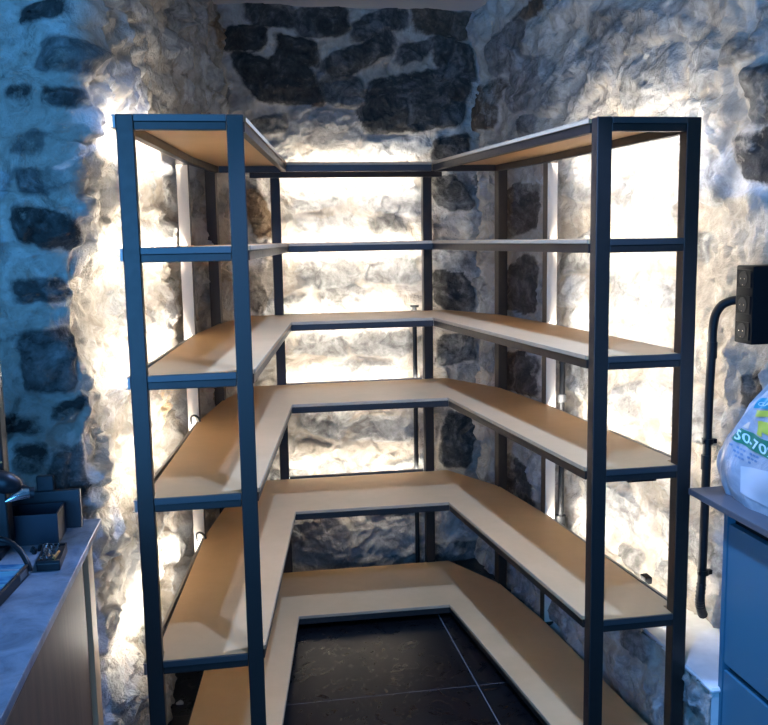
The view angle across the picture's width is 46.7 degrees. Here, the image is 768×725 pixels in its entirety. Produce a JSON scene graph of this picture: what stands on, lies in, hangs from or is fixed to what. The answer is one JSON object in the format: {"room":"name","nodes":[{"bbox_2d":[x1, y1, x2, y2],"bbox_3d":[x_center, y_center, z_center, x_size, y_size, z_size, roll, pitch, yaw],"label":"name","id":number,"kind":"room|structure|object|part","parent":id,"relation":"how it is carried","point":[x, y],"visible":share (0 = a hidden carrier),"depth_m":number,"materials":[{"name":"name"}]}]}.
{"room":"cellar storage room","nodes":[
{"label":"cellar storage room","id":0,"kind":"room"},
{"bbox_2d":[0,0,236,724],"bbox_3d":[-0.762,-0.127,3.127,0.690,2.705,2.242,2,8,20],"label":"wall","id":1,"kind":"structure","parent":0,"point":[67,66],"depth_m":2.44,"materials":[{"name":"stone"}]},
{"bbox_2d":[216,3,482,571],"bbox_3d":[-0.105,-0.295,4.250,1.420,2.705,0.092,-2,8,-9],"label":"wall","id":2,"kind":"structure","parent":0,"point":[335,83],"depth_m":4.21,"materials":[{"name":"stone"}]},
{"bbox_2d":[410,305,419,562],"bbox_3d":[0.156,0.373,4.322,0.041,1.304,0.042,-2,8,-9],"label":"conduit","id":3,"kind":"object","parent":2,"relation":"attached to","point":[414,307],"visible":0.75,"depth_m":4.31,"materials":[{"name":"black"}]},
{"bbox_2d":[212,0,488,10],"bbox_3d":[0.067,-1.456,2.578,3.500,0.070,3.400,-2,8,-9],"label":"ceiling","id":4,"kind":"structure","parent":0,"point":[451,5],"depth_m":4.01,"materials":[{"name":"grey paint"}]},
{"bbox_2d":[168,558,542,724],"bbox_3d":[0.546,1.356,2.083,4.800,0.030,7.200,-2,8,-9],"label":"floor","id":5,"kind":"structure","parent":0,"point":[344,660],"depth_m":3.31,"materials":[{"name":"black tile"}]},
{"bbox_2d":[4,546,103,724],"bbox_3d":[-0.945,0.980,1.677,0.612,0.879,1.335,-2,8,-9],"label":"base cabinet","id":6,"kind":"object","parent":5,"relation":"on","point":[62,686],"visible":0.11,"depth_m":2.02,"materials":[{"name":"beige"}]},
{"bbox_2d":[0,519,101,724],"bbox_3d":[-0.957,0.530,1.639,0.652,0.020,1.384,-2,8,-9],"label":"countertop","id":7,"kind":"structure","parent":6,"relation":"on","point":[28,615],"depth_m":1.79,"materials":[{"name":"grey stone"}]},
{"bbox_2d":[0,564,28,605],"bbox_3d":[-0.859,0.475,1.836,0.164,0.032,0.252,-1,8,-2],"label":"display","id":8,"kind":"object","parent":7,"relation":"on","point":[12,576],"visible":1,"depth_m":1.89,"materials":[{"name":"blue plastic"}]},
{"bbox_3d":[-0.860,0.463,1.833,0.153,0.003,0.240,-1,8,-3],"label":"glass","id":9,"kind":"part","parent":8,"relation":"part of","materials":[{"name":"blue glass"}]},
{"bbox_2d":[0,536,32,571],"bbox_3d":[-0.883,0.430,1.992,0.205,0.070,0.061,-1,8,0],"label":"power cable","id":10,"kind":"object","parent":7,"relation":"on","point":[14,545],"visible":0.93,"depth_m":1.99,"materials":[{"name":"black plastic"}]},
{"bbox_2d":[0,365,34,560],"bbox_3d":[-0.944,0.211,2.041,0.276,0.500,0.131,-2,8,-9],"label":"desk lamp","id":11,"kind":"object","parent":7,"relation":"on","point":[10,483],"visible":0.98,"depth_m":2.08,"materials":[{"name":"black plastic"}]},
{"bbox_2d":[30,544,42,554],"bbox_3d":[-0.826,0.444,2.115,0.029,0.019,0.028,-6,9,-33],"label":"fittings","id":12,"kind":"object","parent":7,"relation":"on","point":[33,550],"visible":0.95,"depth_m":2.11,"materials":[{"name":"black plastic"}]},
{"bbox_2d":[10,502,66,546],"bbox_3d":[-0.882,0.402,2.206,0.158,0.075,0.100,-2,8,-9],"label":"storage box","id":13,"kind":"object","parent":7,"relation":"on","point":[34,524],"visible":0.82,"depth_m":2.17,"materials":[{"name":"black"}]},
{"bbox_2d":[11,488,82,527],"bbox_3d":[-1.075,0.387,2.249,0.593,0.100,0.018,-2,8,-9],"label":"upstand","id":14,"kind":"object","parent":7,"relation":"on","point":[71,497],"visible":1,"depth_m":2.28,"materials":[{"name":"grey stone"}]},
{"bbox_2d":[36,475,54,491],"bbox_3d":[-0.867,0.309,2.275,0.042,0.040,0.014,-2,8,-9],"label":"block","id":15,"kind":"object","parent":14,"relation":"on","point":[43,482],"visible":1,"depth_m":2.27,"materials":[{"name":"grey stone"}]},
{"bbox_2d":[36,542,66,570],"bbox_3d":[-0.766,0.443,2.050,0.052,0.032,0.132,-3,8,-12],"label":"tray","id":16,"kind":"object","parent":7,"relation":"on","point":[51,557],"visible":1,"depth_m":2.02,"materials":[{"name":"black plastic"}]},
{"bbox_3d":[-0.776,0.888,2.340,0.052,0.872,0.073,-2,8,-9],"label":"panel","id":17,"kind":"part","parent":6,"relation":"part of","materials":[{"name":"brown wood"}]},
{"bbox_2d":[176,700,183,704],"bbox_3d":[-0.725,1.208,3.155,0.022,0.014,0.023,5,10,37],"label":"chip","id":18,"kind":"object","parent":5,"relation":"on","point":[180,702],"visible":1,"depth_m":3.15,"materials":[{"name":"grey"}]},
{"bbox_2d":[110,114,701,724],"bbox_3d":[-0.031,0.201,3.314,1.571,1.938,1.815,-2,8,-9],"label":"shelving rack","id":19,"kind":"object","parent":5,"relation":"on","point":[235,614],"visible":1,"depth_m":2.95,"materials":[{"name":"grey metal"}]},
{"bbox_3d":[-0.622,0.347,2.325,0.042,1.934,0.042,-2,8,-9],"label":"post","id":20,"kind":"part","parent":19,"relation":"part of","materials":[{"name":"grey metal"}]},
{"bbox_3d":[-0.672,-0.656,2.704,0.020,0.026,0.991,-1,8,-2],"label":"rail","id":21,"kind":"part","parent":19,"relation":"part of","materials":[{"name":"grey metal"}]},
{"bbox_3d":[-0.647,0.750,2.900,0.020,0.026,0.991,-1,8,-2],"label":"rail","id":22,"kind":"part","parent":19,"relation":"part of","materials":[{"name":"grey metal"}]},
{"bbox_3d":[-0.506,-0.588,2.210,0.224,0.020,0.022,-2,8,-9],"label":"rail","id":23,"kind":"part","parent":19,"relation":"part of","materials":[{"name":"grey metal"}]},
{"bbox_3d":[-0.500,-0.266,2.255,0.224,0.020,0.022,-2,8,-9],"label":"rail","id":24,"kind":"part","parent":19,"relation":"part of","materials":[{"name":"grey metal"}]},
{"bbox_3d":[-0.708,0.210,3.320,0.042,1.934,0.042,-2,8,-5],"label":"post","id":25,"kind":"part","parent":19,"relation":"part of","materials":[{"name":"grey metal"}]},
{"bbox_3d":[-0.494,0.055,2.300,0.224,0.020,0.022,-2,8,-9],"label":"rail","id":26,"kind":"part","parent":19,"relation":"part of","materials":[{"name":"grey metal"}]},
{"bbox_2d":[190,414,200,424],"bbox_3d":[-0.695,0.212,3.279,0.042,0.040,0.012,1,8,13],"label":"wire","id":27,"kind":"object","parent":19,"relation":"attached to","point":[194,415],"visible":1,"depth_m":3.27,"materials":[{"name":"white plastic"}]},
{"bbox_3d":[-0.489,0.375,2.344,0.224,0.020,0.022,-2,8,-9],"label":"rail","id":28,"kind":"part","parent":19,"relation":"part of","materials":[{"name":"grey metal"}]},
{"bbox_2d":[196,532,205,541],"bbox_3d":[-0.687,0.655,3.341,0.042,0.040,0.012,1,8,13],"label":"wire","id":29,"kind":"object","parent":19,"relation":"attached to","point":[197,533],"visible":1,"depth_m":3.34,"materials":[{"name":"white plastic"}]},
{"bbox_3d":[-0.688,-0.753,3.399,0.020,0.026,0.417,-1,8,2],"label":"rail","id":30,"kind":"part","parent":19,"relation":"part of","materials":[{"name":"grey metal"}]},
{"bbox_3d":[-0.481,0.819,2.406,0.224,0.020,0.022,-2,8,-9],"label":"rail","id":31,"kind":"part","parent":19,"relation":"part of","materials":[{"name":"grey metal"}]},
{"bbox_3d":[-0.689,0.151,3.743,0.042,1.934,0.042,-1,8,2],"label":"post","id":32,"kind":"part","parent":19,"relation":"part of","materials":[{"name":"grey metal"}]},
{"bbox_3d":[-0.535,-0.405,3.108,0.322,0.011,1.776,-1,8,-2],"label":"shelf","id":33,"kind":"part","parent":19,"relation":"part of","materials":[{"name":"beige wood"}]},
{"bbox_3d":[-0.541,-0.727,3.063,0.322,0.011,1.776,-1,8,-2],"label":"shelf","id":34,"kind":"part","parent":19,"relation":"part of","materials":[{"name":"beige wood"}]},
{"bbox_3d":[-0.529,-0.085,3.153,0.322,0.011,1.776,-1,8,-2],"label":"shelf","id":35,"kind":"part","parent":19,"relation":"part of","materials":[{"name":"beige wood"}]},
{"bbox_3d":[-0.523,0.235,3.197,0.323,0.011,1.776,-1,8,-2],"label":"shelf","id":36,"kind":"part","parent":19,"relation":"part of","materials":[{"name":"beige wood"}]},
{"bbox_3d":[-0.515,0.679,3.259,0.323,0.011,1.776,-1,8,-2],"label":"shelf","id":37,"kind":"part","parent":19,"relation":"part of","materials":[{"name":"beige wood"}]},
{"bbox_3d":[-0.507,1.129,3.322,0.323,0.011,1.776,-1,8,-2],"label":"shelf","id":38,"kind":"part","parent":19,"relation":"part of","materials":[{"name":"beige wood"}]},
{"bbox_3d":[-0.359,0.336,2.369,0.042,1.934,0.042,-2,8,-9],"label":"post","id":39,"kind":"part","parent":19,"relation":"part of","materials":[{"name":"grey metal"}]},
{"bbox_3d":[-0.546,-0.786,3.620,0.248,0.026,0.020,-2,8,-9],"label":"rail","id":40,"kind":"part","parent":19,"relation":"part of","materials":[{"name":"grey metal"}]},
{"bbox_3d":[-0.386,-0.693,2.930,0.020,0.026,1.343,-1,8,-2],"label":"rail","id":41,"kind":"part","parent":19,"relation":"part of","materials":[{"name":"grey metal"}]},
{"bbox_3d":[-0.380,-0.371,2.974,0.020,0.026,1.343,-1,8,-2],"label":"rail","id":42,"kind":"part","parent":19,"relation":"part of","materials":[{"name":"grey metal"}]},
{"bbox_3d":[-0.375,-0.050,3.019,0.020,0.026,1.343,-1,8,-2],"label":"rail","id":43,"kind":"part","parent":19,"relation":"part of","materials":[{"name":"grey metal"}]},
{"bbox_3d":[-0.366,0.279,3.002,0.020,0.026,1.217,-1,8,-2],"label":"rail","id":44,"kind":"part","parent":19,"relation":"part of","materials":[{"name":"grey metal"}]},
{"bbox_3d":[-0.358,0.722,3.063,0.020,0.026,1.217,-1,8,-2],"label":"rail","id":45,"kind":"part","parent":19,"relation":"part of","materials":[{"name":"grey metal"}]},
{"bbox_3d":[-0.474,0.095,4.115,0.042,1.934,0.042,-2,8,-9],"label":"post","id":46,"kind":"part","parent":19,"relation":"part of","materials":[{"name":"grey metal"}]},
{"bbox_3d":[-0.167,-0.846,4.000,0.869,0.026,0.020,-2,8,-9],"label":"rail","id":47,"kind":"part","parent":19,"relation":"part of","materials":[{"name":"grey metal"}]},
{"bbox_3d":[-0.126,-0.198,3.918,0.909,0.011,0.384,-2,8,-9],"label":"shelf","id":48,"kind":"part","parent":19,"relation":"part of","materials":[{"name":"beige wood"}]},
{"bbox_3d":[-0.108,0.131,3.894,0.909,0.011,0.524,-2,8,-9],"label":"shelf","id":49,"kind":"part","parent":19,"relation":"part of","materials":[{"name":"beige wood"}]},
{"bbox_3d":[-0.132,-0.519,3.873,0.909,0.011,0.384,-2,8,-9],"label":"shelf","id":50,"kind":"part","parent":19,"relation":"part of","materials":[{"name":"beige wood"}]},
{"bbox_3d":[-0.101,0.574,3.956,0.909,0.011,0.524,-2,8,-9],"label":"shelf","id":51,"kind":"part","parent":19,"relation":"part of","materials":[{"name":"beige wood"}]},
{"bbox_3d":[-0.100,-0.799,3.655,0.604,0.026,0.021,-2,8,-9],"label":"rail","id":52,"kind":"part","parent":19,"relation":"part of","materials":[{"name":"grey metal"}]},
{"bbox_3d":[-0.094,-0.477,3.700,0.604,0.026,0.021,-2,8,-9],"label":"rail","id":53,"kind":"part","parent":19,"relation":"part of","materials":[{"name":"grey metal"}]},
{"bbox_3d":[-0.089,-0.156,3.744,0.604,0.026,0.021,-2,8,-9],"label":"rail","id":54,"kind":"part","parent":19,"relation":"part of","materials":[{"name":"grey metal"}]},
{"bbox_3d":[-0.093,1.024,4.019,0.909,0.011,0.524,-2,8,-9],"label":"shelf","id":55,"kind":"part","parent":19,"relation":"part of","materials":[{"name":"beige wood"}]},
{"bbox_3d":[-0.054,0.181,3.661,0.648,0.026,0.021,-2,8,-8],"label":"rail","id":56,"kind":"part","parent":19,"relation":"part of","materials":[{"name":"grey metal"}]},
{"bbox_3d":[-0.046,0.625,3.722,0.648,0.026,0.021,-2,8,-8],"label":"rail","id":57,"kind":"part","parent":19,"relation":"part of","materials":[{"name":"grey metal"}]},
{"bbox_3d":[-0.039,1.074,3.785,0.648,0.026,0.021,-2,8,-8],"label":"rail","id":58,"kind":"part","parent":19,"relation":"part of","materials":[{"name":"grey metal"}]},
{"bbox_3d":[0.210,0.069,4.218,0.042,1.934,0.042,-2,8,-9],"label":"post","id":59,"kind":"part","parent":19,"relation":"part of","materials":[{"name":"grey metal"}]},
{"bbox_3d":[0.342,-0.821,3.755,0.262,0.026,0.020,-2,8,-9],"label":"rail","id":60,"kind":"part","parent":19,"relation":"part of","materials":[{"name":"grey metal"}]},
{"bbox_3d":[0.448,1.140,3.252,0.020,0.026,1.195,-3,8,-15],"label":"rail","id":61,"kind":"part","parent":19,"relation":"part of","materials":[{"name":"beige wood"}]},
{"bbox_3d":[0.518,0.102,3.938,0.042,1.934,0.042,-4,8,-18],"label":"post","id":62,"kind":"part","parent":19,"relation":"part of","materials":[{"name":"grey metal"}]},
{"bbox_3d":[0.401,-0.082,3.149,0.020,0.026,1.337,-3,8,-15],"label":"rail","id":63,"kind":"part","parent":19,"relation":"part of","materials":[{"name":"grey metal"}]},
{"bbox_3d":[0.396,-0.403,3.104,0.020,0.026,1.337,-3,8,-15],"label":"rail","id":64,"kind":"part","parent":19,"relation":"part of","materials":[{"name":"grey metal"}]},
{"bbox_3d":[0.390,-0.725,3.059,0.157,0.026,1.332,-2,8,-9],"label":"rail","id":65,"kind":"part","parent":19,"relation":"part of","materials":[{"name":"grey metal"}]},
{"bbox_3d":[0.441,0.690,3.189,0.020,0.026,1.195,-3,8,-15],"label":"rail","id":66,"kind":"part","parent":19,"relation":"part of","materials":[{"name":"grey metal"}]},
{"bbox_3d":[0.433,0.247,3.127,0.020,0.026,1.195,-3,8,-15],"label":"rail","id":67,"kind":"part","parent":19,"relation":"part of","materials":[{"name":"grey metal"}]},
{"bbox_3d":[0.544,-0.802,3.593,0.020,0.026,0.410,-4,8,-18],"label":"rail","id":68,"kind":"part","parent":19,"relation":"part of","materials":[{"name":"grey metal"}]},
{"bbox_3d":[0.502,-0.448,3.280,0.324,0.011,1.758,-3,8,-15],"label":"shelf","id":69,"kind":"part","parent":19,"relation":"part of","materials":[{"name":"beige wood"}]},
{"bbox_3d":[0.496,-0.770,3.236,0.324,0.011,1.758,-3,8,-15],"label":"shelf","id":70,"kind":"part","parent":19,"relation":"part of","materials":[{"name":"beige wood"}]},
{"bbox_3d":[0.532,1.086,3.496,0.314,0.011,1.757,-3,8,-15],"label":"shelf","id":71,"kind":"part","parent":19,"relation":"part of","materials":[{"name":"beige wood"}]},
{"bbox_3d":[0.654,0.156,3.536,0.042,1.934,0.042,-3,8,-13],"label":"post","id":72,"kind":"part","parent":19,"relation":"part of","materials":[{"name":"grey metal"}]},
{"bbox_3d":[0.507,-0.127,3.325,0.324,0.011,1.758,-3,8,-15],"label":"shelf","id":73,"kind":"part","parent":19,"relation":"part of","materials":[{"name":"beige wood"}]},
{"bbox_3d":[0.524,0.636,3.433,0.314,0.011,1.757,-3,8,-15],"label":"shelf","id":74,"kind":"part","parent":19,"relation":"part of","materials":[{"name":"beige wood"}]},
{"bbox_3d":[0.516,0.193,3.371,0.314,0.011,1.757,-3,8,-15],"label":"shelf","id":75,"kind":"part","parent":19,"relation":"part of","materials":[{"name":"beige wood"}]},
{"bbox_3d":[0.605,0.297,2.530,0.042,1.934,0.042,-2,8,-9],"label":"post","id":76,"kind":"part","parent":19,"relation":"part of","materials":[{"name":"grey metal"}]},
{"bbox_3d":[0.727,-0.713,2.932,0.020,0.026,0.974,-3,8,-14],"label":"rail","id":77,"kind":"part","parent":19,"relation":"part of","materials":[{"name":"grey metal"}]},
{"bbox_3d":[0.742,0.768,2.611,0.215,0.020,0.022,-2,8,-9],"label":"rail","id":78,"kind":"part","parent":19,"relation":"part of","materials":[{"name":"grey metal"}]},
{"bbox_3d":[0.734,0.325,2.549,0.215,0.020,0.022,-2,8,-9],"label":"rail","id":79,"kind":"part","parent":19,"relation":"part of","materials":[{"name":"grey metal"}]},
{"bbox_3d":[0.728,0.005,2.504,0.215,0.020,0.022,-2,8,-9],"label":"rail","id":80,"kind":"part","parent":19,"relation":"part of","materials":[{"name":"grey metal"}]},
{"bbox_2d":[640,573,651,583],"bbox_3d":[0.851,0.702,2.885,0.024,0.023,0.040,-2,8,-9],"label":"clip","id":81,"kind":"object","parent":19,"relation":"attached to","point":[645,577],"visible":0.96,"depth_m":2.87,"materials":[{"name":"black"}]},
{"bbox_3d":[0.722,-0.316,2.460,0.215,0.020,0.022,-2,8,-9],"label":"rail","id":82,"kind":"part","parent":19,"relation":"part of","materials":[{"name":"grey metal"}]},
{"bbox_3d":[0.717,-0.638,2.415,0.215,0.020,0.022,-2,8,-9],"label":"rail","id":83,"kind":"part","parent":19,"relation":"part of","materials":[{"name":"grey metal"}]},
{"bbox_3d":[0.859,0.286,2.572,0.042,1.934,0.042,-2,8,-9],"label":"post","id":84,"kind":"part","parent":19,"relation":"part of","materials":[{"name":"grey metal"}]},
{"bbox_2d":[718,514,767,724],"bbox_3d":[1.246,0.899,1.966,0.408,0.881,1.180,-2,8,-9],"label":"base cabinet","id":85,"kind":"object","parent":5,"relation":"on","point":[743,646],"visible":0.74,"depth_m":2.38,"materials":[{"name":"blue"}]},
{"bbox_3d":[1.049,0.826,2.517,0.208,0.881,0.019,-2,8,-9],"label":"panel","id":86,"kind":"part","parent":85,"relation":"part of","materials":[{"name":"blue laminate"}]},
{"bbox_2d":[688,486,767,537],"bbox_3d":[1.216,0.446,1.959,0.473,0.018,1.296,-2,8,-9],"label":"countertop","id":87,"kind":"structure","parent":85,"relation":"on","point":[716,497],"depth_m":2.37,"materials":[{"name":"grey"}]},
{"bbox_2d":[716,385,767,515],"bbox_3d":[1.044,0.144,2.197,0.151,0.520,0.688,-2,8,-9],"label":"plastic sack","id":88,"kind":"object","parent":87,"relation":"on","point":[742,459],"visible":1,"depth_m":2.35,"materials":[{"name":"clear"}]},
{"bbox_3d":[0.964,0.314,2.306,0.015,0.101,0.148,-2,8,-9],"label":"printed panel","id":89,"kind":"part","parent":88,"relation":"part of","materials":[{"name":"grey"}]},
{"bbox_3d":[1.062,1.106,1.951,0.020,0.342,1.157,-2,8,-9],"label":"drawer","id":90,"kind":"part","parent":85,"relation":"part of","materials":[{"name":"blue laminate"}]},
{"bbox_2d":[483,543,712,724],"bbox_3d":[0.712,0.973,3.517,0.091,0.367,2.032,-3,8,-11],"label":"wall","id":91,"kind":"structure","parent":0,"point":[633,662],"depth_m":2.98,"materials":[{"name":"stone"}]},
{"bbox_2d":[466,0,767,675],"bbox_3d":[1.012,-0.124,2.879,0.103,2.705,3.381,-4,8,-20],"label":"wall","id":92,"kind":"structure","parent":0,"point":[542,65],"depth_m":3.15,"materials":[{"name":"stone"}]},
{"bbox_2d":[556,361,565,526],"bbox_3d":[0.708,0.332,3.547,0.039,0.884,0.040,-2,8,-9],"label":"conduit","id":93,"kind":"object","parent":92,"relation":"attached to","point":[560,517],"visible":0.46,"depth_m":3.55,"materials":[{"name":"black"}]},
{"bbox_2d":[643,609,720,693],"bbox_3d":[0.742,0.797,3.472,0.310,0.017,2.070,-4,8,-19],"label":"trim","id":94,"kind":"structure","parent":92,"relation":"attached to","point":[702,641],"depth_m":2.76,"materials":[{"name":"white paint"}]},
{"bbox_2d":[709,692,718,724],"bbox_3d":[1.081,1.094,2.567,0.310,0.336,0.013,-2,8,-9],"label":"trim","id":95,"kind":"structure","parent":92,"relation":"attached to","point":[714,701],"depth_m":2.52,"materials":[{"name":"white paint"}]},
{"bbox_2d":[695,296,735,618],"bbox_3d":[1.023,0.309,2.753,0.094,1.033,0.066,1,8,11],"label":"conduit","id":96,"kind":"object","parent":92,"relation":"attached to","point":[707,440],"visible":0.96,"depth_m":2.73,"materials":[{"name":"black"}]},
{"bbox_2d":[734,264,767,344],"bbox_3d":[1.023,-0.166,2.528,0.102,0.224,0.088,-2,8,-9],"label":"wall socket","id":97,"kind":"object","parent":92,"relation":"attached to","point":[751,314],"visible":1,"depth_m":2.48,"materials":[{"name":"black plastic"}]},
{"bbox_3d":[1.024,-0.091,2.539,0.005,0.051,0.070,-2,8,-9],"label":"socket plate","id":98,"kind":"part","parent":97,"relation":"part of","materials":[{"name":"black plastic"}]},
{"bbox_3d":[1.022,-0.164,2.528,0.005,0.051,0.070,-2,8,-9],"label":"socket plate","id":99,"kind":"part","parent":97,"relation":"part of","materials":[{"name":"black plastic"}]},
{"bbox_3d":[1.021,-0.238,2.518,0.005,0.051,0.070,-2,8,-9],"label":"socket plate","id":100,"kind":"part","parent":97,"relation":"part of","materials":[{"name":"black plastic"}]}
]}

